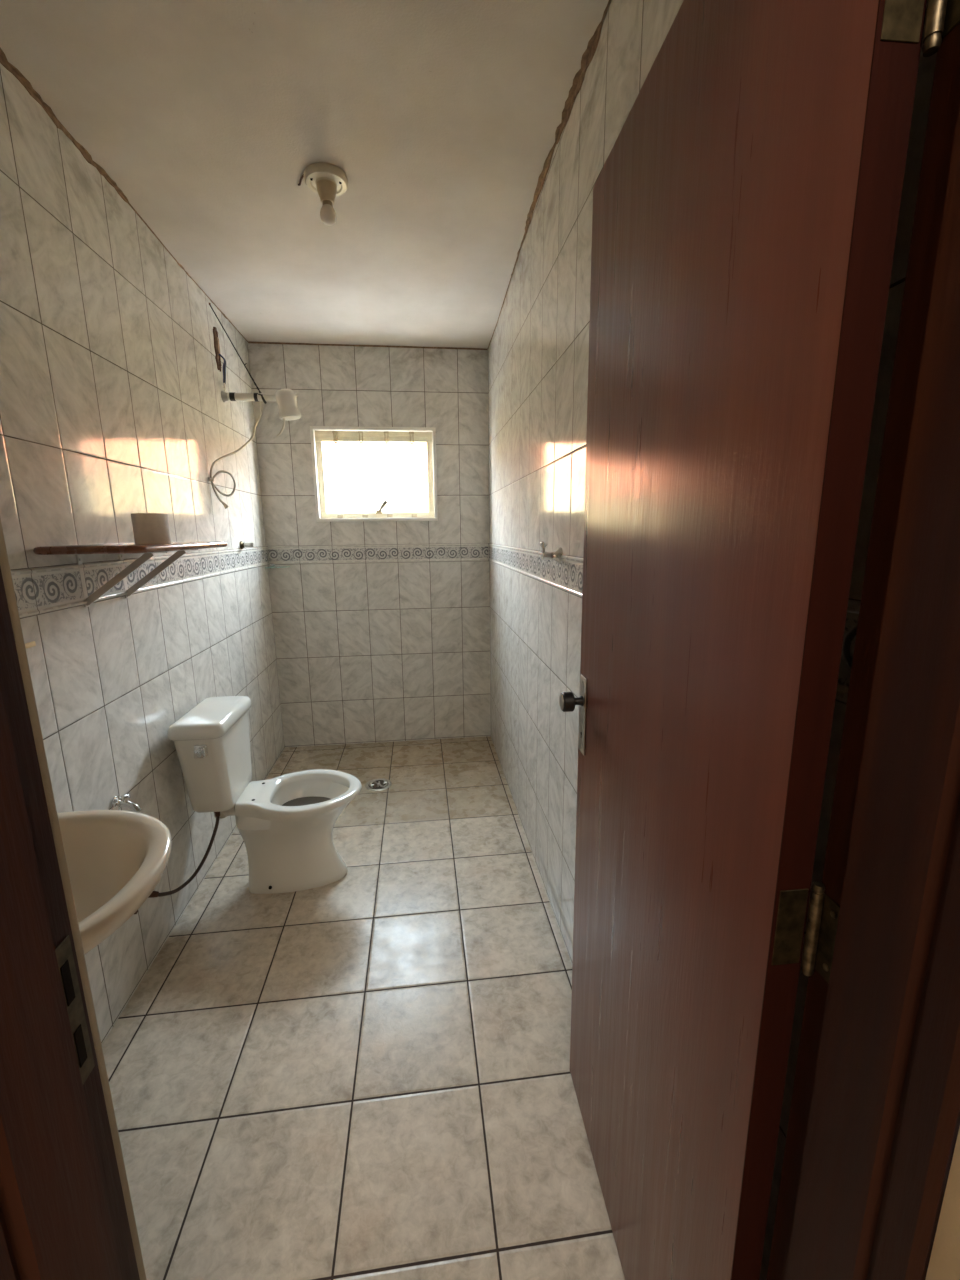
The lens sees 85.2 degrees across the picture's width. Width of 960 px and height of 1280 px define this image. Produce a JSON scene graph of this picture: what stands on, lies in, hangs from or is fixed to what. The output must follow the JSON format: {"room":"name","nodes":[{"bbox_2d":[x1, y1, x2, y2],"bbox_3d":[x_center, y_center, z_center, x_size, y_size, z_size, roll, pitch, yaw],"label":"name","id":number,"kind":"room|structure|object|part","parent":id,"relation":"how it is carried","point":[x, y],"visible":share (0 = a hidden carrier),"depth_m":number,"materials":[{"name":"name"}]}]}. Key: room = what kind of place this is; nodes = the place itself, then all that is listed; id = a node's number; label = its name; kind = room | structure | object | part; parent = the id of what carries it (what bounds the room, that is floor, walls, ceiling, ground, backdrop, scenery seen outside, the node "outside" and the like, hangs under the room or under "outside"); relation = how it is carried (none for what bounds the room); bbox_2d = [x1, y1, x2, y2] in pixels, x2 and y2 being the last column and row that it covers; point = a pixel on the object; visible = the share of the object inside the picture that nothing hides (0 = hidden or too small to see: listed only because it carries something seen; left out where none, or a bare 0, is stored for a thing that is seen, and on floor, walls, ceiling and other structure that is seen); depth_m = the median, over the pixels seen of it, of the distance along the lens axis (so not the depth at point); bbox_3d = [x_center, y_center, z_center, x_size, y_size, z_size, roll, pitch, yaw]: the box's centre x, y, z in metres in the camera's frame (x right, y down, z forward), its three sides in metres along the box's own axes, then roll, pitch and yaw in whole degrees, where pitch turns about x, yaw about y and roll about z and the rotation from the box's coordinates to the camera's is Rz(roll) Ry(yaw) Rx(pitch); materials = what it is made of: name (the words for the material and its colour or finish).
{"room":"bathroom","nodes":[
{"label":"bathroom","id":0,"kind":"room"},
{"bbox_2d":[0,518,146,1279],"bbox_3d":[-0.270,0.066,0.331,1.655,2.720,0.160,-2,12,-6],"label":"wall","id":1,"kind":"structure","parent":0,"point":[4,561],"depth_m":0.42,"materials":[{"name":"paint"}]},
{"bbox_2d":[0,567,139,1279],"bbox_3d":[-0.332,0.297,0.363,0.041,2.055,0.145,-2,12,-6],"label":"trim","id":2,"kind":"structure","parent":1,"relation":"attached to","point":[63,1213],"depth_m":0.38,"materials":[{"name":"brown wood"}]},
{"bbox_3d":[-0.330,0.302,0.425,0.002,0.130,0.018,-2,12,-6],"label":"strike plate","id":3,"kind":"part","parent":2,"relation":"part of","materials":[{"name":"gold metal"}]},
{"bbox_2d":[559,0,946,1279],"bbox_3d":[0.251,0.214,0.830,0.094,1.992,0.676,-2,12,-5],"label":"door","id":4,"kind":"structure","parent":1,"relation":"in","point":[747,198],"depth_m":0.59,"materials":[{"name":"wood"}]},
{"bbox_3d":[0.198,0.132,1.121,0.045,0.043,0.043,-2,12,-5],"label":"knob","id":5,"kind":"part","parent":4,"relation":"part of","materials":[{"name":"black metal"}]},
{"bbox_3d":[0.222,0.162,1.129,0.003,0.171,0.040,-2,12,-5],"label":"lock plate","id":6,"kind":"part","parent":4,"relation":"part of","materials":[{"name":"silver metal"}]},
{"bbox_2d":[0,63,284,1043],"bbox_3d":[-1.210,-0.232,1.812,0.140,2.720,3.090,-2,12,-6],"label":"wall","id":7,"kind":"structure","parent":0,"point":[112,407],"depth_m":1.62,"materials":[{"name":"tile"}]},
{"bbox_2d":[25,641,35,648],"bbox_3d":[-1.063,0.012,1.232,0.004,0.012,0.038,-2,12,-6],"label":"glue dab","id":8,"kind":"object","parent":7,"relation":"attached to","point":[30,644],"visible":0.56,"depth_m":1.23,"materials":[{"name":"beige"}]},
{"bbox_2d":[57,810,171,954],"bbox_3d":[-0.792,0.576,0.939,0.431,0.320,0.502,-2,12,-6],"label":"basin","id":9,"kind":"object","parent":7,"relation":"attached to","point":[115,859],"visible":0.49,"depth_m":1.06,"materials":[{"name":"ceramic"}]},
{"bbox_2d":[0,48,247,341],"bbox_3d":[-1.139,-1.408,1.529,0.016,0.034,2.935,-2,12,-6],"label":"trim","id":10,"kind":"structure","parent":7,"relation":"attached to","point":[3,60],"depth_m":1.43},
{"bbox_2d":[111,794,141,811],"bbox_3d":[-1.045,0.486,1.556,0.078,0.056,0.053,-2,12,-6],"label":"tap","id":11,"kind":"object","parent":7,"relation":"attached to","point":[117,802],"visible":0.93,"depth_m":1.54,"materials":[{"name":"silver metal"}]},
{"bbox_3d":[-1.051,0.470,1.548,0.026,0.023,0.026,-2,12,-6],"label":"tap handle","id":12,"kind":"part","parent":11,"relation":"part of","materials":[{"name":"silver metal"}]},
{"bbox_3d":[-1.040,0.496,1.551,0.073,0.037,0.021,2,12,12],"label":"spout","id":13,"kind":"part","parent":11,"relation":"part of","materials":[{"name":"silver metal"}]},
{"bbox_2d":[33,541,226,606],"bbox_3d":[-0.980,-0.202,1.556,0.259,0.169,0.603,-2,12,-6],"label":"wall shelf","id":14,"kind":"object","parent":7,"relation":"attached to","point":[148,550],"visible":0.96,"depth_m":1.44,"materials":[{"name":"brown wood"}]},
{"bbox_2d":[131,513,171,543],"bbox_3d":[-0.939,-0.318,1.492,0.090,0.084,0.090,-2,12,-6],"label":"toilet roll","id":15,"kind":"object","parent":14,"relation":"on","point":[148,528],"visible":0.98,"depth_m":1.46,"materials":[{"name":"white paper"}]},
{"bbox_2d":[11,546,268,617],"bbox_3d":[-1.130,-0.221,1.763,0.007,0.111,2.967,-2,12,-6],"label":"trim","id":16,"kind":"structure","parent":7,"relation":"attached to","point":[40,590],"depth_m":1.54,"materials":[{"name":"grey tile"}]},
{"bbox_2d":[213,327,225,390],"bbox_3d":[-1.239,-1.345,2.501,0.030,0.284,0.073,-2,12,-6],"label":"junction box","id":17,"kind":"object","parent":7,"relation":"attached to","point":[218,356],"visible":1,"depth_m":2.49,"materials":[{"name":"plastic"}]},
{"bbox_2d":[209,303,260,392],"bbox_3d":[-1.157,-1.378,2.474,0.194,0.379,0.012,-4,12,-16],"label":"cable","id":18,"kind":"object","parent":7,"relation":"attached to","point":[209,303],"visible":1,"depth_m":2.47,"materials":[{"name":"black rubber"}]},
{"bbox_2d":[240,541,253,548],"bbox_3d":[-1.220,-0.497,2.738,0.062,0.044,0.044,-2,12,-6],"label":"shower valve","id":19,"kind":"object","parent":7,"relation":"attached to","point":[242,545],"visible":1,"depth_m":2.73,"materials":[{"name":"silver metal"}]},
{"bbox_3d":[-1.213,-0.498,2.739,0.047,0.025,0.025,-2,12,-6],"label":"valve stem","id":20,"kind":"part","parent":19,"relation":"part of","materials":[{"name":"metal"}]},
{"bbox_2d":[208,389,300,508],"bbox_3d":[-1.057,-0.920,2.493,0.369,0.580,0.367,-2,12,-6],"label":"shower","id":21,"kind":"object","parent":7,"relation":"attached to","point":[286,399],"visible":1,"depth_m":2.54,"materials":[{"name":"white plastic"}]},
{"bbox_3d":[-1.114,-1.191,2.561,0.242,0.036,0.036,-2,12,-6],"label":"shower arm","id":22,"kind":"part","parent":21,"relation":"part of","materials":[{"name":"white plastic"}]},
{"bbox_3d":[-0.944,-1.105,2.599,0.098,0.004,0.098,-10,13,-5],"label":"spray plate","id":23,"kind":"part","parent":21,"relation":"part of","materials":[{"name":"white plastic"}]},
{"bbox_2d":[0,0,608,348],"bbox_3d":[-0.464,-1.536,1.570,1.375,0.244,2.970,-2,12,-6],"label":"ceiling","id":24,"kind":"structure","parent":0,"point":[440,118],"depth_m":1.48,"materials":[{"name":"paint"}]},
{"bbox_2d":[298,162,347,225],"bbox_3d":[-0.493,-1.416,1.682,0.141,0.137,0.138,-8,14,-32],"label":"ceiling light","id":25,"kind":"object","parent":24,"relation":"attached to","point":[327,180],"visible":1,"depth_m":1.66,"materials":[{"name":"plastic"}]},
{"bbox_3d":[-0.493,-1.469,1.672,0.138,0.028,0.138,-2,12,-6],"label":"ceiling plate","id":26,"kind":"part","parent":25,"relation":"part of","materials":[{"name":"plastic"}]},
{"bbox_2d":[316,179,336,204],"bbox_3d":[-0.492,-1.435,1.679,0.063,0.050,0.063,-2,12,-6],"label":"socket","id":27,"kind":"object","parent":25,"relation":"attached to","point":[326,189],"depth_m":1.66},
{"bbox_3d":[-0.492,-1.374,1.692,0.052,0.051,0.052,-2,12,-6],"label":"bulb","id":28,"kind":"part","parent":25,"relation":"part of","materials":[{"name":"white glass"}]},
{"bbox_2d":[102,736,624,1279],"bbox_3d":[-0.405,1.211,1.317,2.950,0.120,4.820,-2,12,-6],"label":"floor","id":29,"kind":"structure","parent":0,"point":[365,1074],"depth_m":1.40,"materials":[{"name":"tile"}]},
{"bbox_2d":[167,696,361,893],"bbox_3d":[-0.805,0.619,2.080,0.658,0.737,0.382,-2,12,-6],"label":"toilet","id":30,"kind":"object","parent":29,"relation":"on","point":[285,823],"visible":1,"depth_m":2.02,"materials":[{"name":"ceramic"}]},
{"bbox_2d":[148,812,219,897],"bbox_3d":[-1.032,0.769,1.857,0.043,0.165,0.342,2,12,14],"label":"supply hose","id":31,"kind":"object","parent":30,"relation":"attached to","point":[153,894],"visible":0.98,"depth_m":1.88,"materials":[{"name":"rubber"}]},
{"bbox_3d":[-0.981,0.395,1.827,0.040,0.038,0.021,-2,12,-6],"label":"flush lever","id":32,"kind":"part","parent":30,"relation":"part of","materials":[{"name":"silver metal"}]},
{"bbox_3d":[-0.983,0.390,1.841,0.042,0.042,0.010,-2,12,-6],"label":"flush plate","id":33,"kind":"part","parent":30,"relation":"part of","materials":[{"name":"silver metal"}]},
{"bbox_3d":[-1.021,0.289,1.994,0.191,0.052,0.368,-2,12,-6],"label":"cistern lid","id":34,"kind":"part","parent":30,"relation":"part of","materials":[{"name":"ceramic"}]},
{"bbox_3d":[-0.708,0.785,2.123,0.466,0.392,0.364,-2,12,-6],"label":"bowl","id":35,"kind":"part","parent":30,"relation":"part of","materials":[{"name":"ceramic"}]},
{"bbox_2d":[365,778,391,790],"bbox_3d":[-0.571,0.811,2.936,0.145,0.012,0.145,-2,12,-6],"label":"floor drain","id":36,"kind":"object","parent":29,"relation":"on","point":[379,784],"visible":1,"depth_m":2.93,"materials":[{"name":"metal"}]},
{"bbox_3d":[-0.596,0.812,2.934,0.055,0.010,0.081,-2,12,-6],"label":"blade","id":37,"kind":"part","parent":36,"relation":"part of","materials":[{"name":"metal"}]},
{"bbox_3d":[-0.546,0.811,2.939,0.055,0.010,0.081,-2,12,-6],"label":"blade","id":38,"kind":"part","parent":36,"relation":"part of","materials":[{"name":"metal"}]},
{"bbox_2d":[248,343,489,747],"bbox_3d":[-0.631,-0.558,3.351,1.375,2.720,0.140,-2,12,-6],"label":"wall","id":39,"kind":"structure","parent":0,"point":[391,651],"depth_m":3.30,"materials":[{"name":"tile"}]},
{"bbox_2d":[265,563,289,568],"bbox_3d":[-1.232,-0.449,3.174,0.132,0.034,0.094,-2,12,-6],"label":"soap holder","id":40,"kind":"object","parent":39,"relation":"attached to","point":[270,565],"visible":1,"depth_m":3.18,"materials":[{"name":"silver metal"}]},
{"bbox_2d":[265,566,289,567],"bbox_3d":[-1.230,-0.443,3.175,0.127,0.005,0.093,-2,12,-6],"label":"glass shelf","id":41,"kind":"object","parent":40,"relation":"attached to","point":[268,566],"depth_m":3.18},
{"bbox_2d":[248,341,487,349],"bbox_3d":[-0.635,-1.713,3.038,1.369,0.011,0.004,-2,12,-6],"label":"trim","id":42,"kind":"structure","parent":39,"relation":"attached to","point":[248,341],"depth_m":3.04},
{"bbox_2d":[310,426,437,521],"bbox_3d":[-0.643,-1.020,3.248,0.740,0.551,0.152,-2,12,-6],"label":"window","id":43,"kind":"structure","parent":39,"relation":"in","point":[318,434],"depth_m":3.19,"materials":[{"name":"white paint"}]},
{"bbox_3d":[-0.603,-0.830,3.235,0.070,0.074,0.029,4,13,20],"label":"lever","id":44,"kind":"part","parent":43,"relation":"part of","materials":[{"name":"grey metal"}]},
{"bbox_2d":[268,543,487,563],"bbox_3d":[-0.623,-0.542,3.280,1.361,0.111,0.007,-2,12,-6],"label":"trim","id":45,"kind":"structure","parent":39,"relation":"attached to","point":[328,554],"depth_m":3.28,"materials":[{"name":"grey tile"}]},
{"bbox_2d":[322,442,427,512],"bbox_3d":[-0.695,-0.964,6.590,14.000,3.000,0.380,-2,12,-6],"label":"window pane","id":46,"kind":"structure","parent":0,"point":[359,477],"depth_m":6.18,"materials":[{"name":"glass"}]},
{"bbox_2d":[488,0,936,1279],"bbox_3d":[0.295,-0.283,1.982,0.140,2.720,3.090,-2,12,-6],"label":"wall","id":47,"kind":"structure","parent":0,"point":[538,350],"depth_m":1.68,"materials":[{"name":"tile"}]},
{"bbox_2d":[487,0,610,348],"bbox_3d":[0.210,-1.482,1.675,0.018,0.087,2.935,-2,12,-6],"label":"trim","id":48,"kind":"structure","parent":47,"relation":"attached to","point":[587,56],"depth_m":1.44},
{"bbox_2d":[540,541,562,563],"bbox_3d":[0.224,-0.279,1.669,0.069,0.075,0.054,-2,12,-6],"label":"wall hook","id":49,"kind":"object","parent":47,"relation":"attached to","point":[556,555],"visible":1,"depth_m":1.66,"materials":[{"name":"silver metal"}]},
{"bbox_3d":[0.203,-0.305,1.660,0.026,0.019,0.026,-2,12,-6],"label":"knob","id":50,"kind":"part","parent":49,"relation":"part of","materials":[{"name":"silver metal"}]},
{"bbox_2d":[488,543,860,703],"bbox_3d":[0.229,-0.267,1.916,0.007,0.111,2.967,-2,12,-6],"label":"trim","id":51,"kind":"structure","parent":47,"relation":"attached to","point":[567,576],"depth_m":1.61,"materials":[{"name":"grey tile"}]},
{"bbox_2d":[925,1127,959,1279],"bbox_3d":[0.537,0.218,-0.440,0.199,2.720,1.583,-2,12,-6],"label":"wall","id":52,"kind":"structure","parent":0,"point":[944,1263],"depth_m":0.39,"materials":[{"name":"paint"}]},
{"bbox_2d":[767,0,959,1279],"bbox_3d":[0.347,0.274,0.440,0.041,2.055,0.145,-2,12,-6],"label":"trim","id":53,"kind":"structure","parent":52,"relation":"attached to","point":[874,1122],"depth_m":0.41,"materials":[{"name":"brown wood"}]},
{"bbox_3d":[0.332,0.286,0.497,0.002,0.084,0.027,-2,12,-6],"label":"hinge plate","id":54,"kind":"part","parent":53,"relation":"part of","materials":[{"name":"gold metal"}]},
{"bbox_3d":[0.324,-0.458,0.342,0.002,0.084,0.027,-2,12,-6],"label":"hinge plate","id":55,"kind":"part","parent":53,"relation":"part of","materials":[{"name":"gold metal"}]}
]}

